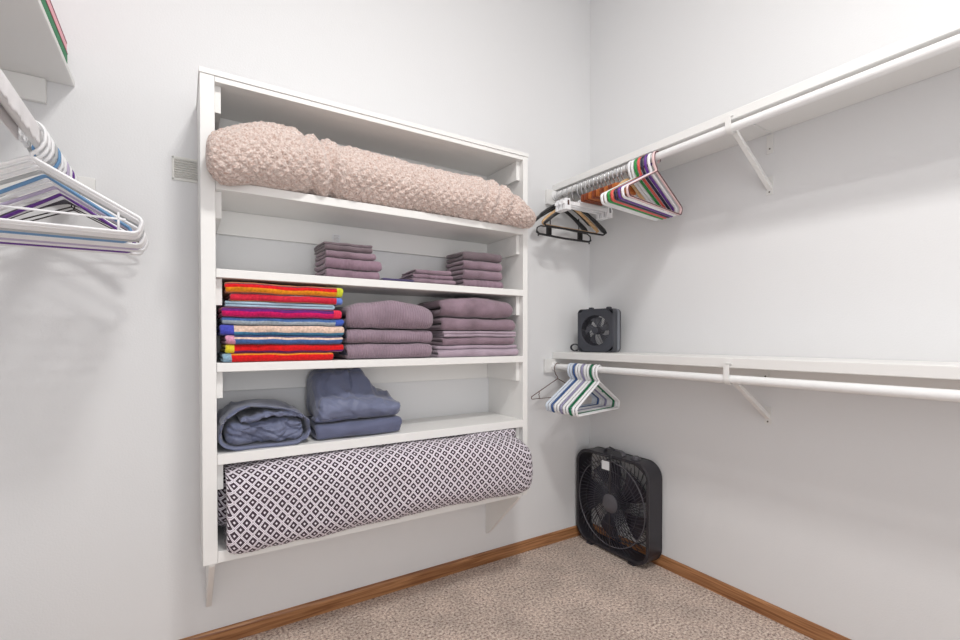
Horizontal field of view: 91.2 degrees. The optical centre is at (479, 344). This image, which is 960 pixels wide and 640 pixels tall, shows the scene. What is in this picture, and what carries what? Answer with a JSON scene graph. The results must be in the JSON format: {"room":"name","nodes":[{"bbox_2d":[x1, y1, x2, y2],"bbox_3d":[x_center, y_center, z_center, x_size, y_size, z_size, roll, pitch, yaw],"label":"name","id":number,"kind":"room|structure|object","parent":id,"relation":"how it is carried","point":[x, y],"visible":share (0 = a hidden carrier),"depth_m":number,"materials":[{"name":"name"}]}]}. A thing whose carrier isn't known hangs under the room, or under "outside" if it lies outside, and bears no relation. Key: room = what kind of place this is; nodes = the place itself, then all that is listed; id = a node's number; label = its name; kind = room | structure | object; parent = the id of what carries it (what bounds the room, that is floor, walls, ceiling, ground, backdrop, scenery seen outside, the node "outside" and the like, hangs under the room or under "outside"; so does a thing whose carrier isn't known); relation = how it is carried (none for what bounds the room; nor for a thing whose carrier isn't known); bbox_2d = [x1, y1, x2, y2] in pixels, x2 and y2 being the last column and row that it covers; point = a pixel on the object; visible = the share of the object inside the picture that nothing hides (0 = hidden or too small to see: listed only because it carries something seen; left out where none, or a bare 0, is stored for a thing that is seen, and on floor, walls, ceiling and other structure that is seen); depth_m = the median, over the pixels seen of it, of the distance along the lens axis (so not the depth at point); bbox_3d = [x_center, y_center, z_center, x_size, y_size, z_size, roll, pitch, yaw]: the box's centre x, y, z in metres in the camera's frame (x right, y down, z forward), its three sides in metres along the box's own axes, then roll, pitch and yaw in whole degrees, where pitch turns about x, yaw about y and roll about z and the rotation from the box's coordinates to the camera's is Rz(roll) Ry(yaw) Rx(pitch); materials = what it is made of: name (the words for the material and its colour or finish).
{"room":"walk-in closet","nodes":[
{"label":"walk-in closet","id":0,"kind":"room"},
{"bbox_2d":[0,68,39,145],"bbox_3d":[-0.890,-0.492,0.842,0.041,0.062,0.600,0,1,-32],"label":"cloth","id":1,"kind":"object","parent":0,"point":[14,101],"visible":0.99,"depth_m":0.99,"materials":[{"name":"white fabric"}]},
{"bbox_2d":[0,0,589,639],"bbox_3d":[-0.513,-0.565,2.189,2.940,3.550,0.100,0,1,-32],"label":"wall","id":2,"kind":"structure","parent":0,"point":[100,539],"depth_m":1.76,"materials":[{"name":"white paint"}]},
{"bbox_2d":[0,166,95,202],"bbox_3d":[-1.477,-0.519,1.508,0.379,0.095,0.019,0,1,-32],"label":"board","id":3,"kind":"object","parent":2,"relation":"attached to","point":[90,182],"visible":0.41,"depth_m":1.52,"materials":[{"name":"white paint"}]},
{"bbox_2d":[0,93,78,193],"bbox_3d":[-0.625,-0.498,0.421,0.052,0.052,2.730,0,1,-32],"label":"closet rod","id":4,"kind":"object","parent":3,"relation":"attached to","point":[3,101],"visible":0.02,"depth_m":1.06,"materials":[{"name":"white metal"}]},
{"bbox_2d":[19,205,106,224],"bbox_3d":[-1.312,-0.434,1.508,0.379,0.196,0.004,0,1,-33],"label":"wire hanger","id":5,"kind":"object","parent":4,"relation":"hanging from","point":[71,205],"visible":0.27,"depth_m":1.49,"materials":[{"name":"grey"}]},
{"bbox_2d":[0,199,127,230],"bbox_3d":[-1.280,-0.437,1.457,0.360,0.188,0.035,0,1,-32],"label":"hanger","id":6,"kind":"object","parent":4,"relation":"hanging from","point":[61,202],"visible":0.16,"depth_m":1.45,"materials":[{"name":"purple plastic"}]},
{"bbox_2d":[0,145,131,242],"bbox_3d":[-1.138,-0.409,1.234,0.363,0.250,0.015,0,1,-32],"label":"hanger","id":7,"kind":"object","parent":4,"relation":"hanging from","point":[58,162],"visible":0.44,"depth_m":1.24,"materials":[{"name":"blue"}]},
{"bbox_2d":[0,170,135,252],"bbox_3d":[-1.238,-0.411,1.392,0.353,0.250,0.014,0,1,-31],"label":"hanger","id":8,"kind":"object","parent":4,"relation":"hanging from","point":[38,203],"visible":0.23,"depth_m":1.39,"materials":[{"name":"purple plastic"}]},
{"bbox_2d":[0,128,140,236],"bbox_3d":[-1.078,-0.408,1.139,0.423,0.250,0.014,0,1,-33],"label":"hanger","id":9,"kind":"object","parent":4,"relation":"hanging from","point":[47,149],"visible":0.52,"depth_m":1.16,"materials":[{"name":"white plastic"}]},
{"bbox_2d":[0,162,140,249],"bbox_3d":[-1.198,-0.410,1.329,0.403,0.250,0.014,0,1,-31],"label":"hanger","id":10,"kind":"object","parent":4,"relation":"hanging from","point":[51,188],"visible":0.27,"depth_m":1.33,"materials":[{"name":"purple plastic"}]},
{"bbox_2d":[0,121,143,234],"bbox_3d":[-1.058,-0.407,1.107,0.433,0.250,0.015,0,1,-33],"label":"hanger","id":11,"kind":"object","parent":4,"relation":"hanging from","point":[32,153],"visible":0.79,"depth_m":1.13,"materials":[{"name":"white plastic"}]},
{"bbox_2d":[0,131,143,239],"bbox_3d":[-1.098,-0.408,1.170,0.423,0.250,0.014,0,1,-33],"label":"hanger","id":12,"kind":"object","parent":4,"relation":"hanging from","point":[52,150],"visible":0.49,"depth_m":1.18,"materials":[{"name":"white plastic"}]},
{"bbox_2d":[0,174,143,255],"bbox_3d":[-1.258,-0.411,1.424,0.403,0.250,0.014,0,1,-30],"label":"hanger","id":13,"kind":"object","parent":4,"relation":"hanging from","point":[61,197],"visible":0.27,"depth_m":1.42,"materials":[{"name":"white plastic"}]},
{"bbox_2d":[0,140,144,241],"bbox_3d":[-1.118,-0.408,1.202,0.423,0.250,0.014,0,1,-32],"label":"hanger","id":14,"kind":"object","parent":4,"relation":"hanging from","point":[16,178],"visible":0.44,"depth_m":1.21,"materials":[{"name":"grey plastic"}]},
{"bbox_2d":[0,153,145,245],"bbox_3d":[-1.158,-0.409,1.265,0.423,0.250,0.014,0,1,-32],"label":"hanger","id":15,"kind":"object","parent":4,"relation":"hanging from","point":[61,166],"visible":0.46,"depth_m":1.27,"materials":[{"name":"white plastic"}]},
{"bbox_2d":[0,157,146,248],"bbox_3d":[-1.178,-0.409,1.297,0.423,0.250,0.014,0,1,-31],"label":"hanger","id":16,"kind":"object","parent":4,"relation":"hanging from","point":[45,185],"visible":0.37,"depth_m":1.29,"materials":[{"name":"white plastic"}]},
{"bbox_2d":[0,165,148,251],"bbox_3d":[-1.218,-0.410,1.361,0.423,0.250,0.015,0,1,-31],"label":"hanger","id":17,"kind":"object","parent":4,"relation":"hanging from","point":[144,248],"visible":0.43,"depth_m":1.35,"materials":[{"name":"white plastic"}]},
{"bbox_2d":[30,206,138,242],"bbox_3d":[-1.333,-0.435,1.542,0.371,0.196,0.004,0,1,-34],"label":"wire hanger","id":18,"kind":"object","parent":4,"relation":"hanging from","point":[74,206],"visible":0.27,"depth_m":1.54,"materials":[{"name":"grey"}]},
{"bbox_2d":[172,156,197,182],"bbox_3d":[-1.098,-0.653,1.754,0.086,0.088,0.007,0,1,-32],"label":"air vent","id":19,"kind":"object","parent":2,"relation":"in","point":[183,169],"visible":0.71,"depth_m":1.75,"materials":[{"name":"white metal"}]},
{"bbox_2d":[196,66,528,606],"bbox_3d":[-0.419,0.047,2.017,1.350,1.910,0.302,0,1,-32],"label":"shelf unit","id":20,"kind":"object","parent":2,"relation":"attached to","point":[223,99],"visible":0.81,"depth_m":1.90,"materials":[{"name":"white paint"}]},
{"bbox_2d":[217,399,310,450],"bbox_3d":[-0.815,0.284,1.761,0.305,0.155,0.266,0,1,-32],"label":"duvet","id":21,"kind":"object","parent":20,"relation":"on","point":[275,423],"visible":0.99,"depth_m":1.68,"materials":[{"name":"blue fabric"}]},
{"bbox_2d":[218,352,333,361],"bbox_3d":[-0.775,0.041,1.778,0.370,0.032,0.268,0,1,-32],"label":"towel","id":22,"kind":"object","parent":20,"relation":"on","point":[300,356],"visible":0.88,"depth_m":1.66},
{"bbox_2d":[220,344,346,354],"bbox_3d":[-0.750,0.018,1.794,0.415,0.048,0.266,0,1,-32],"label":"towel","id":23,"kind":"object","parent":22,"relation":"on","point":[227,348],"visible":0.94,"depth_m":1.68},
{"bbox_2d":[220,335,342,343],"bbox_3d":[-0.755,-0.018,1.785,0.396,0.034,0.275,0,1,-32],"label":"towel","id":24,"kind":"object","parent":23,"relation":"on","point":[228,339],"visible":0.98,"depth_m":1.67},
{"bbox_2d":[216,324,345,338],"bbox_3d":[-0.754,-0.047,1.788,0.429,0.050,0.272,0,1,-32],"label":"towel","id":25,"kind":"object","parent":24,"relation":"on","point":[224,329],"visible":0.94,"depth_m":1.68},
{"bbox_2d":[217,317,346,330],"bbox_3d":[-0.753,-0.076,1.790,0.424,0.045,0.267,0,1,-32],"label":"towel","id":26,"kind":"object","parent":25,"relation":"on","point":[223,320],"visible":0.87,"depth_m":1.68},
{"bbox_2d":[216,307,341,318],"bbox_3d":[-0.760,-0.113,1.780,0.410,0.037,0.275,0,1,-32],"label":"towel","id":27,"kind":"object","parent":26,"relation":"on","point":[224,311],"visible":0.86,"depth_m":1.66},
{"bbox_2d":[220,301,334,309],"bbox_3d":[-0.770,-0.141,1.786,0.366,0.020,0.259,0,1,-32],"label":"towel","id":28,"kind":"object","parent":27,"relation":"on","point":[239,304],"visible":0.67,"depth_m":1.67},
{"bbox_2d":[224,293,342,305],"bbox_3d":[-0.749,-0.165,1.789,0.386,0.031,0.271,0,1,-32],"label":"towel","id":29,"kind":"object","parent":28,"relation":"on","point":[249,297],"visible":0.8,"depth_m":1.67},
{"bbox_2d":[222,282,342,297],"bbox_3d":[-0.753,-0.197,1.784,0.399,0.040,0.276,0,1,-32],"label":"towel","id":30,"kind":"object","parent":29,"relation":"on","point":[228,288],"visible":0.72,"depth_m":1.67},
{"bbox_2d":[315,268,379,279],"bbox_3d":[-0.534,-0.276,1.898,0.215,0.037,0.175,0,1,-32],"label":"washcloth","id":31,"kind":"object","parent":20,"relation":"on","point":[328,271],"visible":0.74,"depth_m":1.83,"materials":[{"name":"fabric"}]},
{"bbox_2d":[314,257,381,271],"bbox_3d":[-0.531,-0.315,1.898,0.226,0.045,0.178,0,1,-32],"label":"washcloth","id":32,"kind":"object","parent":31,"relation":"on","point":[327,262],"visible":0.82,"depth_m":1.83,"materials":[{"name":"fabric"}]},
{"bbox_2d":[315,250,375,261],"bbox_3d":[-0.541,-0.350,1.895,0.200,0.030,0.172,0,1,-32],"label":"washcloth","id":33,"kind":"object","parent":32,"relation":"on","point":[327,253],"visible":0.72,"depth_m":1.83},
{"bbox_2d":[314,241,372,254],"bbox_3d":[-0.550,-0.380,1.895,0.195,0.036,0.176,0,1,-32],"label":"washcloth","id":34,"kind":"object","parent":33,"relation":"on","point":[346,247],"visible":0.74,"depth_m":1.83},
{"bbox_2d":[306,415,401,439],"bbox_3d":[-0.526,0.326,1.941,0.348,0.066,0.263,0,1,-32],"label":"folded blanket","id":35,"kind":"object","parent":20,"relation":"on","point":[381,424],"visible":0.84,"depth_m":1.84,"materials":[{"name":"blue fabric"}]},
{"bbox_2d":[306,368,400,422],"bbox_3d":[-0.528,0.195,1.945,0.354,0.201,0.272,0,1,-32],"label":"comforter","id":36,"kind":"object","parent":35,"relation":"on","point":[338,394],"visible":0.98,"depth_m":1.87,"materials":[{"name":"blue fabric"}]},
{"bbox_2d":[205,121,536,228],"bbox_3d":[-0.360,-0.649,1.905,1.315,0.254,0.314,0,1,-32],"label":"blanket","id":37,"kind":"object","parent":20,"relation":"on","point":[273,155],"visible":0.83,"depth_m":1.73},
{"bbox_2d":[217,428,532,553],"bbox_3d":[-0.380,0.549,1.970,1.261,0.305,0.394,0,1,-32],"label":"comforter","id":38,"kind":"object","parent":20,"relation":"on","point":[261,504],"visible":0.79,"depth_m":1.75,"materials":[{"name":"fabric"}]},
{"bbox_2d":[331,343,431,358],"bbox_3d":[-0.421,0.022,1.996,0.365,0.063,0.276,0,1,-32],"label":"bath towel","id":39,"kind":"object","parent":20,"relation":"on","point":[353,350],"visible":0.88,"depth_m":1.89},
{"bbox_2d":[342,329,432,342],"bbox_3d":[-0.420,-0.036,1.999,0.372,0.058,0.271,0,1,-32],"label":"bath towel","id":40,"kind":"object","parent":39,"relation":"on","point":[352,335],"visible":0.91,"depth_m":1.88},
{"bbox_2d":[334,300,432,329],"bbox_3d":[-0.416,-0.122,1.989,0.372,0.118,0.290,0,1,-32],"label":"bath towel","id":41,"kind":"object","parent":40,"relation":"on","point":[388,314],"visible":0.95,"depth_m":1.87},
{"bbox_2d":[379,278,413,281],"bbox_3d":[-0.379,-0.264,1.986,0.137,0.011,0.193,0,1,-32],"label":"cloth","id":42,"kind":"object","parent":20,"relation":"on","point":[388,279],"visible":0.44,"depth_m":1.90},
{"bbox_2d":[407,278,455,284],"bbox_3d":[-0.237,-0.274,2.087,0.207,0.021,0.174,0,1,-32],"label":"washcloth","id":43,"kind":"object","parent":20,"relation":"on","point":[418,280],"visible":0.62,"depth_m":2.02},
{"bbox_2d":[399,274,452,279],"bbox_3d":[-0.242,-0.293,2.090,0.197,0.022,0.163,0,1,-32],"label":"washcloth","id":44,"kind":"object","parent":43,"relation":"on","point":[437,277],"visible":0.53,"depth_m":2.02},
{"bbox_2d":[401,269,450,277],"bbox_3d":[-0.239,-0.313,2.091,0.172,0.025,0.164,0,1,-32],"label":"washcloth","id":45,"kind":"object","parent":44,"relation":"on","point":[415,271],"visible":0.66,"depth_m":2.02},
{"bbox_2d":[429,345,518,356],"bbox_3d":[-0.069,0.025,2.230,0.430,0.053,0.283,0,1,-32],"label":"towel","id":46,"kind":"object","parent":20,"relation":"on","point":[437,350],"visible":0.8,"depth_m":2.10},
{"bbox_2d":[418,337,514,345],"bbox_3d":[-0.064,-0.018,2.229,0.390,0.039,0.264,0,1,-32],"label":"sheet","id":47,"kind":"object","parent":46,"relation":"on","point":[443,341],"visible":0.92,"depth_m":2.11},
{"bbox_2d":[431,331,515,336],"bbox_3d":[-0.061,-0.050,2.236,0.394,0.028,0.264,0,1,-32],"label":"sheet","id":48,"kind":"object","parent":47,"relation":"on","point":[434,333],"visible":0.87,"depth_m":2.11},
{"bbox_2d":[417,317,514,330],"bbox_3d":[-0.065,-0.092,2.225,0.395,0.061,0.268,0,1,-32],"label":"bath towel","id":49,"kind":"object","parent":48,"relation":"on","point":[439,324],"visible":0.84,"depth_m":2.10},
{"bbox_2d":[418,297,512,318],"bbox_3d":[-0.069,-0.168,2.213,0.391,0.098,0.281,0,1,-32],"label":"bath towel","id":50,"kind":"object","parent":49,"relation":"on","point":[474,307],"visible":0.84,"depth_m":2.10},
{"bbox_2d":[455,279,502,287],"bbox_3d":[-0.024,-0.281,2.223,0.222,0.038,0.170,0,1,-32],"label":"washcloth","id":51,"kind":"object","parent":20,"relation":"on","point":[476,283],"visible":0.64,"depth_m":2.15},
{"bbox_2d":[450,269,501,280],"bbox_3d":[-0.025,-0.321,2.221,0.221,0.046,0.173,0,1,-32],"label":"washcloth","id":52,"kind":"object","parent":51,"relation":"on","point":[461,274],"visible":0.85,"depth_m":2.15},
{"bbox_2d":[446,260,501,271],"bbox_3d":[-0.025,-0.363,2.221,0.217,0.045,0.172,0,1,-32],"label":"washcloth","id":53,"kind":"object","parent":52,"relation":"on","point":[464,264],"visible":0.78,"depth_m":2.16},
{"bbox_2d":[446,251,501,263],"bbox_3d":[-0.025,-0.406,2.224,0.218,0.044,0.164,0,1,-32],"label":"washcloth","id":54,"kind":"object","parent":53,"relation":"on","point":[465,255],"visible":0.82,"depth_m":2.16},
{"bbox_2d":[179,525,580,639],"bbox_3d":[-0.477,1.130,2.165,2.726,0.061,0.012,0,1,-32],"label":"baseboard","id":55,"kind":"structure","parent":2,"relation":"attached to","point":[253,626],"depth_m":2.15,"materials":[{"name":"brown wood"}]},
{"bbox_2d":[238,535,812,639],"bbox_3d":[0.396,1.203,0.774,2.740,0.050,3.300,0,1,-32],"label":"floor","id":56,"kind":"structure","parent":0,"point":[573,588],"depth_m":2.08,"materials":[{"name":"carpet"}]},
{"bbox_2d":[576,446,661,565],"bbox_3d":[0.756,0.865,2.620,0.128,0.578,0.516,0,1,-32],"label":"box fan","id":57,"kind":"object","parent":56,"relation":"on","point":[590,493],"visible":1,"depth_m":2.57,"materials":[{"name":"grey plastic"}]},
{"bbox_2d":[579,454,645,555],"bbox_3d":[0.717,0.877,2.596,0.012,0.498,0.478,0,1,-32],"label":"grille","id":58,"kind":"object","parent":57,"relation":"attached to","point":[610,502],"depth_m":2.59,"materials":[{"name":"grey"}]},
{"bbox_2d":[591,457,645,550],"bbox_3d":[0.803,0.876,2.651,0.008,0.498,0.478,0,1,-32],"label":"grille","id":59,"kind":"object","parent":57,"relation":"attached to","point":[592,527],"depth_m":2.64,"materials":[{"name":"grey"}]},
{"bbox_2d":[589,0,959,639],"bbox_3d":[1.596,-0.556,1.511,0.100,3.550,3.300,0,1,-32],"label":"wall","id":60,"kind":"structure","parent":0,"point":[840,514],"depth_m":1.92,"materials":[{"name":"white paint"}]},
{"bbox_2d":[593,524,850,639],"bbox_3d":[1.552,1.138,1.496,0.012,0.061,3.286,0,1,-32],"label":"baseboard","id":61,"kind":"structure","parent":60,"relation":"attached to","point":[814,631],"depth_m":2.08,"materials":[{"name":"brown wood"}]},
{"bbox_2d":[723,363,771,424],"bbox_3d":[1.094,0.205,1.919,0.322,0.270,0.028,0,1,-32],"label":"shelf bracket","id":62,"kind":"object","parent":60,"relation":"attached to","point":[766,413],"visible":0.7,"depth_m":1.93,"materials":[{"name":"white metal"}]},
{"bbox_2d":[725,115,772,195],"bbox_3d":[1.094,-0.764,1.907,0.322,0.258,0.028,0,1,-32],"label":"shelf bracket","id":63,"kind":"object","parent":60,"relation":"attached to","point":[767,181],"visible":0.94,"depth_m":1.93,"materials":[{"name":"white metal"}]},
{"bbox_2d":[544,351,959,401],"bbox_3d":[1.252,0.118,1.627,0.365,0.128,2.749,0,1,-32],"label":"closet shelf","id":64,"kind":"object","parent":60,"relation":"attached to","point":[924,374],"visible":0.77,"depth_m":1.76,"materials":[{"name":"white paint"}]},
{"bbox_2d":[570,307,620,352],"bbox_3d":[0.637,-0.084,2.648,0.288,0.251,0.107,1,1,40],"label":"box fan","id":65,"kind":"object","parent":64,"relation":"on","point":[611,343],"visible":1,"depth_m":2.59,"materials":[{"name":"grey"}]},
{"bbox_2d":[581,315,607,344],"bbox_3d":[0.633,-0.079,2.589,0.168,0.168,0.003,1,1,40],"label":"grille","id":66,"kind":"object","parent":65,"relation":"attached to","point":[598,330],"depth_m":2.61,"materials":[{"name":"grey"}]},
{"bbox_2d":[551,362,959,401],"bbox_3d":[1.159,0.138,1.556,0.052,0.052,2.730,0,1,-32],"label":"closet rod","id":67,"kind":"object","parent":64,"relation":"attached to","point":[858,388],"visible":0.93,"depth_m":1.62,"materials":[{"name":"white metal"}]},
{"bbox_2d":[545,363,593,410],"bbox_3d":[0.503,0.225,2.595,0.423,0.250,0.014,-1,1,-41],"label":"hanger","id":68,"kind":"object","parent":67,"relation":"hanging from","point":[569,364],"visible":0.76,"depth_m":2.56,"materials":[{"name":"white plastic"}]},
{"bbox_2d":[548,363,596,411],"bbox_3d":[0.514,0.225,2.577,0.423,0.250,0.014,-1,1,-42],"label":"hanger","id":69,"kind":"object","parent":67,"relation":"hanging from","point":[572,364],"visible":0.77,"depth_m":2.55,"materials":[{"name":"white plastic"}]},
{"bbox_2d":[551,363,598,412],"bbox_3d":[0.525,0.225,2.560,0.423,0.250,0.015,-1,1,-42],"label":"hanger","id":70,"kind":"object","parent":67,"relation":"hanging from","point":[575,364],"visible":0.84,"depth_m":2.54,"materials":[{"name":"blue plastic"}]},
{"bbox_2d":[554,363,601,412],"bbox_3d":[0.536,0.225,2.543,0.423,0.250,0.015,-1,1,-42],"label":"hanger","id":71,"kind":"object","parent":67,"relation":"hanging from","point":[576,373],"visible":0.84,"depth_m":2.52,"materials":[{"name":"white plastic"}]},
{"bbox_2d":[557,364,603,413],"bbox_3d":[0.547,0.226,2.525,0.423,0.250,0.015,-1,1,-43],"label":"hanger","id":72,"kind":"object","parent":67,"relation":"hanging from","point":[579,366],"visible":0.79,"depth_m":2.50,"materials":[{"name":"white plastic"}]},
{"bbox_2d":[560,364,606,413],"bbox_3d":[0.558,0.226,2.508,0.423,0.250,0.014,-1,1,-43],"label":"hanger","id":73,"kind":"object","parent":67,"relation":"hanging from","point":[582,366],"visible":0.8,"depth_m":2.48,"materials":[{"name":"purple plastic"}]},
{"bbox_2d":[562,364,608,414],"bbox_3d":[0.569,0.226,2.491,0.423,0.250,0.014,-1,1,-43],"label":"hanger","id":74,"kind":"object","parent":67,"relation":"hanging from","point":[584,369],"visible":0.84,"depth_m":2.47,"materials":[{"name":"white plastic"}]},
{"bbox_2d":[566,364,611,414],"bbox_3d":[0.580,0.226,2.473,0.423,0.250,0.014,-1,1,-44],"label":"hanger","id":75,"kind":"object","parent":67,"relation":"hanging from","point":[587,368],"visible":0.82,"depth_m":2.45,"materials":[{"name":"white plastic"}]},
{"bbox_2d":[569,364,614,415],"bbox_3d":[0.591,0.226,2.456,0.423,0.250,0.015,-1,1,-44],"label":"hanger","id":76,"kind":"object","parent":67,"relation":"hanging from","point":[590,368],"visible":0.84,"depth_m":2.43,"materials":[{"name":"green plastic"}]},
{"bbox_2d":[572,364,616,416],"bbox_3d":[0.602,0.227,2.439,0.423,0.250,0.015,-1,1,-44],"label":"hanger","id":77,"kind":"object","parent":67,"relation":"hanging from","point":[595,365],"visible":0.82,"depth_m":2.42,"materials":[{"name":"white plastic"}]},
{"bbox_2d":[575,365,619,416],"bbox_3d":[0.612,0.227,2.421,0.423,0.250,0.014,-1,1,-45],"label":"hanger","id":78,"kind":"object","parent":67,"relation":"hanging from","point":[597,366],"visible":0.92,"depth_m":2.40,"materials":[{"name":"white plastic"}]},
{"bbox_2d":[545,16,959,205],"bbox_3d":[1.256,-0.848,1.617,0.355,0.121,2.749,0,1,-32],"label":"closet shelf","id":79,"kind":"object","parent":60,"relation":"attached to","point":[949,60],"visible":0.6,"depth_m":1.72,"materials":[{"name":"white paint"}]},
{"bbox_2d":[551,34,959,200],"bbox_3d":[1.159,-0.840,1.544,0.052,0.052,2.730,0,1,-32],"label":"closet rod","id":80,"kind":"object","parent":79,"relation":"attached to","point":[953,42],"visible":0.94,"depth_m":1.59,"materials":[{"name":"white metal"}]},
{"bbox_2d":[535,190,587,230],"bbox_3d":[0.457,-0.767,2.655,0.420,0.212,0.039,0,1,-35],"label":"hanger","id":81,"kind":"object","parent":80,"relation":"hanging from","point":[581,226],"visible":0.54,"depth_m":2.71,"materials":[{"name":"black plastic"}]},
{"bbox_2d":[536,188,590,243],"bbox_3d":[0.479,-0.729,2.621,0.424,0.289,0.034,0,1,-34],"label":"hanger","id":82,"kind":"object","parent":80,"relation":"hanging from","point":[548,229],"visible":0.55,"depth_m":2.59,"materials":[{"name":"black plastic"}]},
{"bbox_2d":[541,186,598,232],"bbox_3d":[0.501,-0.752,2.587,0.421,0.241,0.030,0,1,-33],"label":"wooden hanger","id":83,"kind":"object","parent":80,"relation":"hanging from","point":[580,213],"visible":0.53,"depth_m":2.63,"materials":[{"name":"brown wood"}]},
{"bbox_2d":[543,184,606,235],"bbox_3d":[0.523,-0.744,2.551,0.451,0.257,0.037,0,1,-32],"label":"hanger","id":84,"kind":"object","parent":80,"relation":"hanging from","point":[598,225],"visible":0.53,"depth_m":2.59,"materials":[{"name":"black plastic"}]},
{"bbox_2d":[555,182,603,220],"bbox_3d":[0.539,-0.782,2.525,0.360,0.183,0.024,0,1,-33],"label":"hanger","id":85,"kind":"object","parent":80,"relation":"hanging from","point":[556,203],"visible":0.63,"depth_m":2.52,"materials":[{"name":"white plastic"}]},
{"bbox_2d":[558,181,607,219],"bbox_3d":[0.555,-0.781,2.500,0.360,0.183,0.024,0,1,-32],"label":"hanger","id":86,"kind":"object","parent":80,"relation":"hanging from","point":[602,214],"visible":0.48,"depth_m":2.49,"materials":[{"name":"white plastic"}]},
{"bbox_2d":[562,179,612,217],"bbox_3d":[0.571,-0.781,2.474,0.360,0.183,0.024,0,1,-31],"label":"hanger","id":87,"kind":"object","parent":80,"relation":"hanging from","point":[566,202],"visible":0.74,"depth_m":2.46,"materials":[{"name":"white plastic"}]},
{"bbox_2d":[581,177,602,205],"bbox_3d":[0.586,-0.804,2.451,0.150,0.137,0.021,0,1,-32],"label":"hanger","id":88,"kind":"object","parent":80,"relation":"hanging from","point":[582,195],"visible":0.44,"depth_m":2.44,"materials":[{"name":"brown wood"}]},
{"bbox_2d":[584,176,601,203],"bbox_3d":[0.600,-0.803,2.429,0.150,0.137,0.021,0,1,-31],"label":"hanger","id":89,"kind":"object","parent":80,"relation":"hanging from","point":[585,194],"visible":0.41,"depth_m":2.41,"materials":[{"name":"brown wood"}]},
{"bbox_2d":[588,174,604,202],"bbox_3d":[0.614,-0.803,2.407,0.150,0.137,0.021,0,1,-33],"label":"hanger","id":90,"kind":"object","parent":80,"relation":"hanging from","point":[589,193],"visible":0.34,"depth_m":2.38,"materials":[{"name":"brown wood"}]},
{"bbox_2d":[592,173,611,200],"bbox_3d":[0.628,-0.803,2.385,0.150,0.137,0.021,0,1,-31],"label":"hanger","id":91,"kind":"object","parent":80,"relation":"hanging from","point":[593,191],"visible":0.41,"depth_m":2.36,"materials":[{"name":"brown wood"}]},
{"bbox_2d":[612,165,635,195],"bbox_3d":[0.698,-0.802,2.274,0.150,0.137,0.021,0,1,-31],"label":"hanger","id":92,"kind":"object","parent":80,"relation":"hanging from","point":[632,192],"visible":0.42,"depth_m":2.27,"materials":[{"name":"brown wood"}]},
{"bbox_2d":[600,161,657,220],"bbox_3d":[0.722,-0.749,2.236,0.490,0.250,0.015,-1,1,-40],"label":"hanger","id":93,"kind":"object","parent":80,"relation":"hanging from","point":[629,162],"visible":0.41,"depth_m":2.22,"materials":[{"name":"white plastic"}]},
{"bbox_2d":[613,163,645,203],"bbox_3d":[0.716,-0.774,2.248,0.300,0.188,0.028,-1,1,-40],"label":"wooden hanger","id":94,"kind":"object","parent":80,"relation":"hanging from","point":[638,193],"visible":0.36,"depth_m":2.28,"materials":[{"name":"brown wood"}]},
{"bbox_2d":[604,159,660,219],"bbox_3d":[0.732,-0.749,2.221,0.490,0.250,0.014,-1,1,-40],"label":"hanger","id":95,"kind":"object","parent":80,"relation":"hanging from","point":[632,161],"visible":0.52,"depth_m":2.21,"materials":[{"name":"white plastic"}]},
{"bbox_2d":[607,158,662,219],"bbox_3d":[0.742,-0.749,2.205,0.490,0.250,0.015,-1,1,-41],"label":"hanger","id":96,"kind":"object","parent":80,"relation":"hanging from","point":[636,159],"visible":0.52,"depth_m":2.20,"materials":[{"name":"green plastic"}]},
{"bbox_2d":[610,157,666,218],"bbox_3d":[0.752,-0.748,2.189,0.490,0.250,0.014,-1,1,-41],"label":"hanger","id":97,"kind":"object","parent":80,"relation":"hanging from","point":[639,158],"visible":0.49,"depth_m":2.18,"materials":[{"name":"red plastic"}]},
{"bbox_2d":[614,156,670,217],"bbox_3d":[0.761,-0.748,2.174,0.490,0.250,0.015,-1,1,-41],"label":"hanger","id":98,"kind":"object","parent":80,"relation":"hanging from","point":[642,157],"visible":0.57,"depth_m":2.17,"materials":[{"name":"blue plastic"}]},
{"bbox_2d":[617,154,673,216],"bbox_3d":[0.771,-0.748,2.158,0.490,0.250,0.014,-1,1,-41],"label":"hanger","id":99,"kind":"object","parent":80,"relation":"hanging from","point":[646,155],"visible":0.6,"depth_m":2.16,"materials":[{"name":"purple plastic"}]},
{"bbox_2d":[621,153,677,216],"bbox_3d":[0.781,-0.748,2.142,0.490,0.250,0.015,-1,1,-41],"label":"hanger","id":100,"kind":"object","parent":80,"relation":"hanging from","point":[649,154],"visible":0.69,"depth_m":2.14,"materials":[{"name":"white plastic"}]},
{"bbox_2d":[626,151,682,214],"bbox_3d":[0.795,-0.748,2.121,0.490,0.250,0.018,-1,1,-42],"label":"hanger","id":101,"kind":"object","parent":80,"relation":"hanging from","point":[656,171],"visible":0.94,"depth_m":2.11,"materials":[{"name":"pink plastic"}]},
{"bbox_3d":[-0.805,-0.538,-0.006,0.100,3.550,3.300,0,1,-32],"label":"wall","id":102,"kind":"structure","parent":0,"visible":0},
{"bbox_2d":[0,0,74,104],"bbox_3d":[-0.770,-0.824,0.337,0.327,0.098,2.749,0,1,-32],"label":"closet shelf","id":103,"kind":"object","parent":102,"relation":"attached to","point":[31,55],"visible":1,"depth_m":1.39,"materials":[{"name":"white paint"}]},
{"bbox_2d":[41,0,67,61],"bbox_3d":[-1.270,-0.901,1.210,0.238,0.034,0.502,0,1,-32],"label":"folder","id":104,"kind":"object","parent":103,"relation":"on","point":[44,2],"visible":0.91,"depth_m":1.34,"materials":[{"name":"green"}]},
{"bbox_2d":[46,0,66,49],"bbox_3d":[-1.281,-0.935,1.216,0.247,0.034,0.484,0,1,-32],"label":"folder","id":105,"kind":"object","parent":104,"relation":"on","point":[50,5],"visible":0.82,"depth_m":1.37,"materials":[{"name":"pink"}]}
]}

